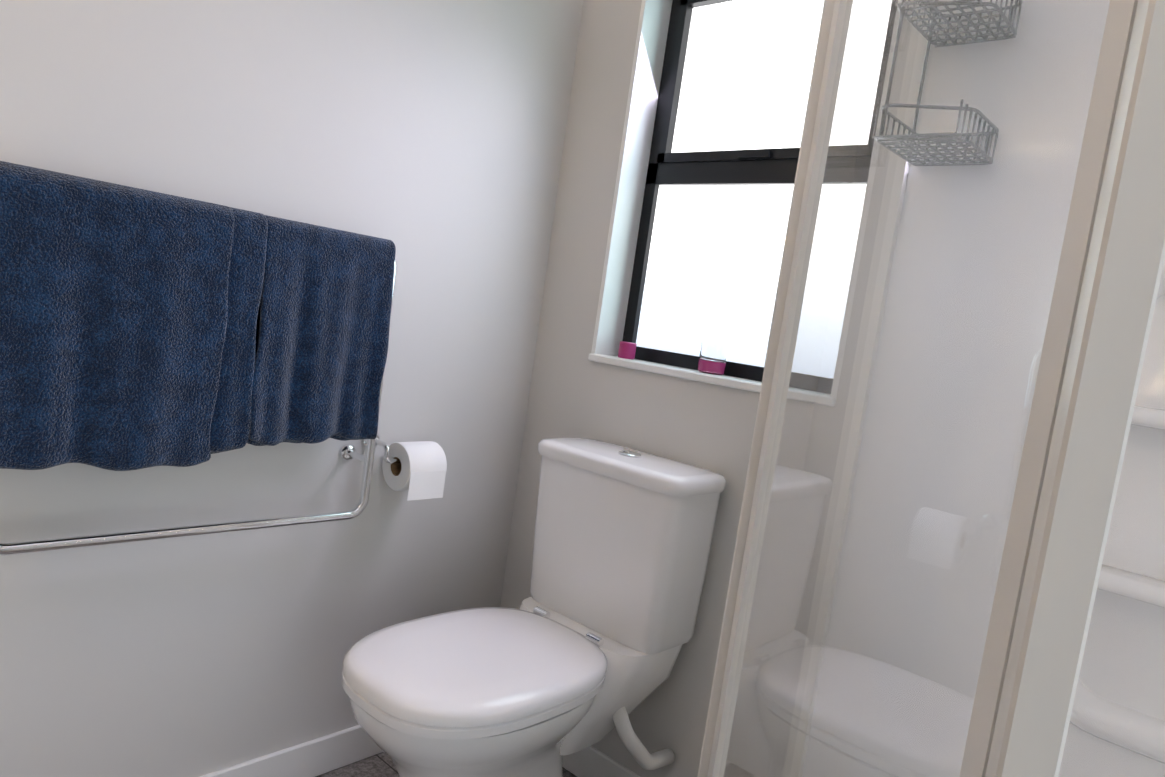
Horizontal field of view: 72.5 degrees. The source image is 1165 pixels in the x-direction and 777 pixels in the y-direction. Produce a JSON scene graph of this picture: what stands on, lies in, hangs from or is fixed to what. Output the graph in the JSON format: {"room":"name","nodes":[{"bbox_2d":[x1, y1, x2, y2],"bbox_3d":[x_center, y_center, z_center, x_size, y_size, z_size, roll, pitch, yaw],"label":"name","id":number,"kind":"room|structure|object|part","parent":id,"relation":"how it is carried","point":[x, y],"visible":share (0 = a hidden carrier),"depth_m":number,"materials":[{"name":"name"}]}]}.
{"room":"bathroom","nodes":[
{"label":"bathroom","id":0,"kind":"room"},
{"bbox_2d":[0,0,583,776],"bbox_3d":[-0.808,-0.330,1.398,0.140,2.400,2.256,13,7,42],"label":"wall","id":1,"kind":"structure","parent":0,"point":[426,136],"depth_m":1.61,"materials":[{"name":"white paint"}]},
{"bbox_2d":[0,161,396,554],"bbox_3d":[-0.678,0.057,1.431,0.133,0.764,0.714,13,7,42],"label":"towel rail","id":2,"kind":"object","parent":1,"relation":"attached to","point":[141,328],"visible":1,"depth_m":1.31,"materials":[{"name":"blue fabric"}]},
{"bbox_2d":[0,161,234,471],"bbox_3d":[-0.759,-0.097,1.268,0.088,0.456,0.357,13,7,42],"label":"towel","id":3,"kind":"object","parent":2,"relation":"hanging from","point":[117,302],"depth_m":1.24,"materials":[{"name":"blue fabric"}]},
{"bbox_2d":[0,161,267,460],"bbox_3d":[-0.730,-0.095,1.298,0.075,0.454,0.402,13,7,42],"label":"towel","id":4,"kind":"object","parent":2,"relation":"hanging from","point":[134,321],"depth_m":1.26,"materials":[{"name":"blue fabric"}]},
{"bbox_2d":[234,215,395,445],"bbox_3d":[-0.510,-0.095,1.542,0.070,0.432,0.281,13,7,42],"label":"towel","id":5,"kind":"object","parent":2,"relation":"hanging from","point":[321,304],"depth_m":1.51,"materials":[{"name":"blue fabric"}]},
{"bbox_2d":[200,725,383,776],"bbox_3d":[-0.916,0.821,1.449,0.012,0.090,1.976,13,7,42],"label":"baseboard","id":6,"kind":"structure","parent":1,"relation":"attached to","point":[328,753],"depth_m":1.78,"materials":[{"name":"white wood"}]},
{"bbox_2d":[363,432,446,500],"bbox_3d":[-0.395,0.170,1.778,0.122,0.131,0.158,13,7,42],"label":"holder","id":7,"kind":"object","parent":1,"relation":"attached to","point":[417,470],"visible":0.9,"depth_m":1.75,"materials":[{"name":"white paper"}]},
{"bbox_3d":[-0.408,0.131,1.791,0.073,0.062,0.158,13,7,42],"label":"arm","id":8,"kind":"part","parent":7,"relation":"part of"},
{"bbox_2d":[316,752,576,776],"bbox_3d":[-0.258,1.045,0.849,2.122,0.060,2.256,13,7,42],"label":"floor","id":9,"kind":"structure","parent":0,"point":[380,765],"depth_m":1.86,"materials":[{"name":"tile"}]},
{"bbox_2d":[342,438,725,776],"bbox_3d":[-0.126,0.543,1.594,0.416,0.836,0.718,13,7,42],"label":"toilet","id":10,"kind":"object","parent":9,"relation":"on","point":[579,649],"visible":1,"depth_m":1.60,"materials":[{"name":"white ceramic"}]},
{"bbox_3d":[-0.196,0.522,1.512,0.386,0.060,0.500,13,7,42],"label":"seat","id":11,"kind":"part","parent":10,"relation":"part of","materials":[{"name":"white plastic"}]},
{"bbox_2d":[697,0,1164,776],"bbox_3d":[0.565,0.162,0.884,0.980,1.908,0.882,13,7,42],"label":"shower","id":12,"kind":"object","parent":9,"relation":"on","point":[949,554],"visible":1,"depth_m":0.69,"materials":[{"name":"clear glass"}]},
{"bbox_2d":[500,0,759,776],"bbox_3d":[0.622,-0.136,1.528,1.842,2.400,0.140,13,7,42],"label":"wall","id":13,"kind":"structure","parent":0,"point":[575,392],"depth_m":1.95,"materials":[{"name":"white paint"}]},
{"bbox_2d":[562,746,640,776],"bbox_3d":[0.050,0.920,1.897,0.863,0.090,0.012,13,7,42],"label":"baseboard","id":14,"kind":"structure","parent":13,"relation":"attached to","point":[590,761],"depth_m":1.91,"materials":[{"name":"white wood"}]},
{"bbox_2d":[588,0,823,392],"bbox_3d":[0.363,-0.483,1.762,0.645,0.950,0.146,13,7,42],"label":"window","id":15,"kind":"structure","parent":13,"relation":"in","point":[718,95],"depth_m":1.89,"materials":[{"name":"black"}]},
{"bbox_2d":[618,341,636,358],"bbox_3d":[0.110,-0.094,1.953,0.042,0.040,0.042,13,7,42],"label":"candle","id":16,"kind":"object","parent":15,"relation":"on","point":[627,350],"visible":1,"depth_m":1.94,"materials":[{"name":"pink wax"}]},
{"bbox_2d":[698,339,729,374],"bbox_3d":[0.295,-0.071,1.793,0.066,0.075,0.066,13,7,42],"label":"glass candle","id":17,"kind":"object","parent":15,"relation":"on","point":[713,355],"visible":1,"depth_m":1.77,"materials":[{"name":"pink glass"}]}
]}

